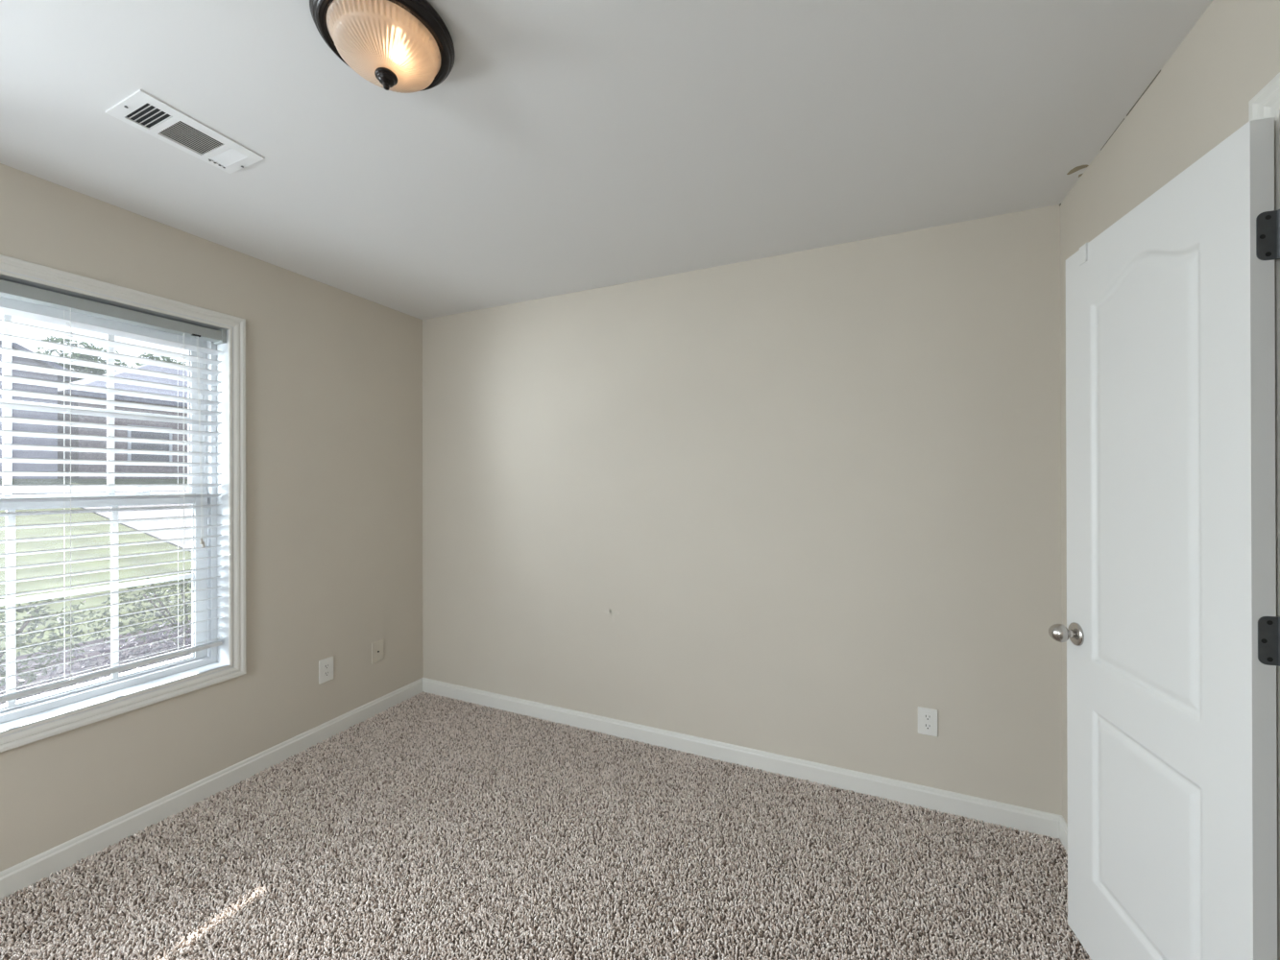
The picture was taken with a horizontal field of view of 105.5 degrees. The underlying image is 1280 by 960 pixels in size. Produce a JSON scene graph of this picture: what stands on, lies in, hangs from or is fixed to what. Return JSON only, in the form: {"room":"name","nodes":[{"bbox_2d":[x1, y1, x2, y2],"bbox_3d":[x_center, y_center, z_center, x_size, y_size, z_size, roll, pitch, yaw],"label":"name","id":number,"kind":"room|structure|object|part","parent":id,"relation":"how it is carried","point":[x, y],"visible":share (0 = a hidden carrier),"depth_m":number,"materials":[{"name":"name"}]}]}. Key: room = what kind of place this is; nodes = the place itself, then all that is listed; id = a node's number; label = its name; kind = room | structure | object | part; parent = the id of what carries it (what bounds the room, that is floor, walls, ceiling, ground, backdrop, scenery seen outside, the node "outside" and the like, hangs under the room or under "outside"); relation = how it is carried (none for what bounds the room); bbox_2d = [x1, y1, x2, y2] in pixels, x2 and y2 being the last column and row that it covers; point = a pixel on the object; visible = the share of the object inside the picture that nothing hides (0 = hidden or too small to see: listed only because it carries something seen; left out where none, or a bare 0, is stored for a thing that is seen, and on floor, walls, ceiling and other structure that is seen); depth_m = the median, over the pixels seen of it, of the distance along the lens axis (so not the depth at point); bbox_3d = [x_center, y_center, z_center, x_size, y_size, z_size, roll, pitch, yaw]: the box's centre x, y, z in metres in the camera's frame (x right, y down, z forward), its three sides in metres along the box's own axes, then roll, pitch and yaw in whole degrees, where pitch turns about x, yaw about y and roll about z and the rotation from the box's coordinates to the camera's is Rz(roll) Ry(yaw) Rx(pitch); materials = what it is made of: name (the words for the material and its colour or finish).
{"room":"empty bedroom","nodes":[
{"label":"empty bedroom","id":0,"kind":"room"},
{"bbox_2d":[0,163,423,871],"bbox_3d":[-2.357,0.170,1.324,0.180,2.652,4.402,0,0,24],"label":"wall","id":1,"kind":"structure","parent":0,"point":[334,375],"depth_m":2.40,"materials":[{"name":"paint"}]},
{"bbox_2d":[0,254,246,752],"bbox_3d":[-2.132,0.077,1.817,0.198,1.650,1.062,0,0,24],"label":"window","id":2,"kind":"structure","parent":1,"relation":"in","point":[32,719],"depth_m":2.04,"materials":[{"name":"white paint"}]},
{"bbox_3d":[-2.184,-0.275,1.840,0.026,0.748,0.865,0,0,24],"label":"sash","id":3,"kind":"part","parent":2,"relation":"part of","materials":[{"name":"white plastic"}]},
{"bbox_3d":[-2.155,0.428,1.827,0.027,0.742,0.865,0,0,24],"label":"sash","id":4,"kind":"part","parent":2,"relation":"part of","materials":[{"name":"white plastic"}]},
{"bbox_3d":[-2.182,0.078,1.839,0.090,1.523,0.935,0,0,24],"label":"frame","id":5,"kind":"part","parent":2,"relation":"part of","materials":[{"name":"white plastic"}]},
{"bbox_2d":[0,279,226,702],"bbox_3d":[-2.098,0.036,1.802,0.073,1.438,0.931,0,0,24],"label":"window blind","id":6,"kind":"object","parent":2,"relation":"attached to","point":[8,289],"visible":1,"depth_m":1.87,"materials":[{"name":"plastic"}]},
{"bbox_3d":[-2.104,0.051,1.790,0.052,1.361,0.001,0,0,24],"label":"ladder cord","id":7,"kind":"part","parent":6,"relation":"part of","materials":[{"name":"white fabric"}]},
{"bbox_3d":[-2.100,-0.651,1.802,0.064,0.044,0.917,0,0,24],"label":"head rail","id":8,"kind":"part","parent":6,"relation":"part of","materials":[{"name":"white plastic"}]},
{"bbox_3d":[-2.097,0.741,1.802,0.052,0.020,0.911,0,0,24],"label":"rail","id":9,"kind":"part","parent":6,"relation":"part of","materials":[{"name":"white plastic"}]},
{"bbox_3d":[-1.972,0.051,2.094,0.052,1.361,0.001,0,0,24],"label":"ladder cord","id":10,"kind":"part","parent":6,"relation":"part of","materials":[{"name":"white fabric"}]},
{"bbox_3d":[-1.969,0.052,2.101,0.002,1.363,0.002,0,0,24],"label":"lift cord","id":11,"kind":"part","parent":6,"relation":"part of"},
{"bbox_3d":[-1.924,-0.175,2.130,0.004,0.907,0.022,0,0,32],"label":"pull cord","id":12,"kind":"part","parent":6,"relation":"part of","materials":[{"name":"white fabric"}]},
{"bbox_2d":[0,677,423,901],"bbox_3d":[-2.249,1.349,1.321,0.014,0.093,4.122,0,0,24],"label":"baseboard","id":13,"kind":"structure","parent":1,"relation":"attached to","point":[31,871],"depth_m":2.03,"materials":[{"name":"white paint"}]},
{"bbox_2d":[318,656,333,684],"bbox_3d":[-1.686,1.023,2.620,0.008,0.124,0.077,0,0,24],"label":"wall outlet","id":14,"kind":"object","parent":1,"relation":"attached to","point":[326,666],"visible":1,"depth_m":2.61,"materials":[{"name":"white plastic"}]},
{"bbox_2d":[323,671,330,676],"bbox_3d":[-1.686,1.042,2.620,0.007,0.028,0.034,0,0,24],"label":"receptacle","id":15,"kind":"object","parent":14,"relation":"attached to","point":[326,673],"depth_m":2.62,"materials":[{"name":"white plastic"}]},
{"bbox_2d":[323,663,330,669],"bbox_3d":[-1.686,1.003,2.620,0.007,0.028,0.034,0,0,24],"label":"receptacle","id":16,"kind":"object","parent":14,"relation":"attached to","point":[326,665],"depth_m":2.62,"materials":[{"name":"white plastic"}]},
{"bbox_2d":[371,639,383,664],"bbox_3d":[-1.560,1.023,2.902,0.012,0.124,0.076,0,0,24],"label":"cable plate","id":17,"kind":"object","parent":1,"relation":"attached to","point":[377,646],"visible":1,"depth_m":2.90,"materials":[{"name":"beige plastic"}]},
{"bbox_2d":[0,696,1088,959],"bbox_3d":[-0.726,1.441,0.656,3.337,0.100,4.122,0,0,24],"label":"floor","id":18,"kind":"structure","parent":0,"point":[803,814],"depth_m":1.67,"materials":[{"name":"beige carpet"}]},
{"bbox_2d":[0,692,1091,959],"bbox_3d":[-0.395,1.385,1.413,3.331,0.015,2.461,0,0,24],"label":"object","id":19,"kind":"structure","parent":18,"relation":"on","point":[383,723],"depth_m":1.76,"materials":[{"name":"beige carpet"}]},
{"bbox_2d":[0,0,1212,319],"bbox_3d":[-0.774,-1.110,0.644,3.632,0.101,4.422,0,0,24],"label":"ceiling","id":20,"kind":"structure","parent":0,"point":[565,146],"depth_m":1.45,"materials":[{"name":"white paint"}]},
{"bbox_2d":[105,89,264,173],"bbox_3d":[-1.382,-1.054,1.497,0.196,0.008,0.304,0,0,24],"label":"ceiling vent","id":21,"kind":"object","parent":20,"relation":"in","point":[141,110],"visible":1,"depth_m":1.47,"materials":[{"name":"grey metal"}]},
{"bbox_2d":[309,0,455,93],"bbox_3d":[-0.597,-0.990,1.147,0.301,0.141,0.301,0,0,14],"label":"ceiling light","id":22,"kind":"object","parent":20,"relation":"attached to","point":[403,46],"visible":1,"depth_m":1.10,"materials":[{"name":"white glass"}]},
{"bbox_2d":[422,204,1062,815],"bbox_3d":[0.119,0.165,2.601,3.337,2.652,0.120,0,0,24],"label":"wall","id":23,"kind":"structure","parent":0,"point":[798,504],"depth_m":2.30,"materials":[{"name":"paint"}]},
{"bbox_2d":[422,677,1062,839],"bbox_3d":[0.096,1.345,2.539,3.337,0.093,0.014,0,0,24],"label":"baseboard","id":24,"kind":"structure","parent":23,"relation":"attached to","point":[1021,818],"depth_m":2.29,"materials":[{"name":"white paint"}]},
{"bbox_2d":[917,706,938,736],"bbox_3d":[1.213,1.020,2.054,0.073,0.112,0.008,0,0,24],"label":"wall outlet","id":25,"kind":"object","parent":23,"relation":"attached to","point":[928,718],"visible":1,"depth_m":2.05,"materials":[{"name":"white plastic"}]},
{"bbox_2d":[922,723,932,730],"bbox_3d":[1.213,1.040,2.054,0.034,0.028,0.007,0,0,24],"label":"receptacle","id":26,"kind":"object","parent":25,"relation":"attached to","point":[926,726],"depth_m":2.05,"materials":[{"name":"white plastic"}]},
{"bbox_2d":[922,714,932,721],"bbox_3d":[1.213,1.001,2.054,0.034,0.028,0.007,0,0,24],"label":"receptacle","id":27,"kind":"object","parent":25,"relation":"attached to","point":[926,717],"depth_m":2.05,"materials":[{"name":"white plastic"}]},
{"bbox_2d":[1059,0,1279,823],"bbox_3d":[0.856,0.160,-0.023,0.118,2.652,4.342,0,0,24],"label":"wall","id":28,"kind":"structure","parent":0,"point":[1200,97],"depth_m":1.22,"materials":[{"name":"paint"}]},
{"bbox_2d":[1059,816,1067,853],"bbox_3d":[1.421,1.340,1.422,0.014,0.093,1.001,0,0,24],"label":"baseboard","id":29,"kind":"structure","parent":28,"relation":"attached to","point":[1063,826],"depth_m":1.83,"materials":[{"name":"white paint"}]},
{"bbox_2d":[1048,117,1279,959],"bbox_3d":[1.208,0.340,1.194,0.104,2.021,0.610,0,0,14],"label":"door","id":30,"kind":"structure","parent":28,"relation":"in","point":[1171,633],"depth_m":1.08,"materials":[{"name":"white paint"}]},
{"bbox_2d":[1079,242,1087,265],"bbox_3d":[1.288,-0.648,1.392,0.043,0.051,0.036,0,0,15],"label":"hanger","id":31,"kind":"object","parent":30,"relation":"hanging from","point":[1082,250],"visible":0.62,"depth_m":1.39,"materials":[{"name":"white paint"}]},
{"bbox_2d":[1248,72,1279,959],"bbox_3d":[1.120,0.318,0.599,0.132,2.138,0.742,0,0,24],"label":"door frame","id":32,"kind":"structure","parent":28,"relation":"attached to","point":[1266,104],"depth_m":0.91,"materials":[{"name":"white paint"}]},
{"label":"outside","id":33,"kind":"structure","parent":0,"visible":0},
{"bbox_2d":[0,478,191,659],"bbox_3d":[-24.042,0.854,26.858,60.000,2.330,90.000,0,0,24],"label":"lawn","id":34,"kind":"structure","parent":33,"point":[25,546],"depth_m":6.33,"materials":[{"name":"green plant"}]},
{"bbox_2d":[0,340,77,479],"bbox_3d":[-29.204,-3.471,15.309,10.600,8.080,12.500,0,0,24],"label":"house","id":35,"kind":"structure","parent":34,"relation":"on","point":[16,440],"depth_m":18.15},
{"bbox_2d":[35,331,133,383],"bbox_3d":[-32.847,-4.299,28.405,5.083,8.629,3.591,0,0,-20],"label":"tree","id":36,"kind":"object","parent":34,"relation":"on","point":[81,356],"visible":0.19,"depth_m":27.91,"materials":[{"name":"green plant"}]},
{"bbox_2d":[0,620,191,704],"bbox_3d":[-3.474,1.628,2.880,3.080,0.558,8.500,0,0,24],"label":"mulch bed","id":37,"kind":"object","parent":34,"relation":"on","point":[95,648],"depth_m":3.78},
{"bbox_2d":[0,597,107,686],"bbox_3d":[-4.255,1.115,3.093,1.100,0.728,1.083,0,0,-23],"label":"shrub","id":38,"kind":"object","parent":37,"relation":"on","point":[36,613],"visible":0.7,"depth_m":3.26,"materials":[{"name":"green plant"}]},
{"bbox_2d":[17,622,191,700],"bbox_3d":[-2.928,1.252,3.019,1.162,0.687,1.125,0,0,24],"label":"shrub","id":39,"kind":"object","parent":37,"relation":"on","point":[160,637],"visible":0.18,"depth_m":2.96,"materials":[{"name":"green plant"}]},
{"bbox_2d":[87,571,191,647],"bbox_3d":[-3.828,1.130,4.162,1.056,0.689,1.068,0,0,-20],"label":"shrub","id":40,"kind":"object","parent":37,"relation":"on","point":[153,591],"visible":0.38,"depth_m":3.90,"materials":[{"name":"green plant"}]},
{"bbox_2d":[57,364,187,479],"bbox_3d":[-24.368,-2.869,28.637,10.800,6.880,15.800,0,0,24],"label":"house","id":41,"kind":"structure","parent":34,"relation":"on","point":[75,468],"depth_m":21.25,"materials":[{"name":"brick"}]},
{"bbox_2d":[135,353,187,365],"bbox_3d":[-32.146,-4.355,33.454,5.664,8.708,4.565,0,0,24],"label":"tree","id":42,"kind":"object","parent":34,"relation":"on","point":[165,359],"visible":0.06,"depth_m":32.77,"materials":[{"name":"green plant"}]},
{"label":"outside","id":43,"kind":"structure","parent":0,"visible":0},
{"bbox_2d":[47,491,191,552],"bbox_3d":[-8.109,0.934,10.364,10.855,1.290,4.030,0,0,29],"label":"driveway","id":44,"kind":"structure","parent":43,"point":[149,514],"depth_m":9.21,"materials":[{"name":"concrete"}]},
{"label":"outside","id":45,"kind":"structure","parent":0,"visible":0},
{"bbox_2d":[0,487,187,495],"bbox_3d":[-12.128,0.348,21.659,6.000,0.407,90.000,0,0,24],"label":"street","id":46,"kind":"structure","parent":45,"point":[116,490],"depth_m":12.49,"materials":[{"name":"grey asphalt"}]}
]}

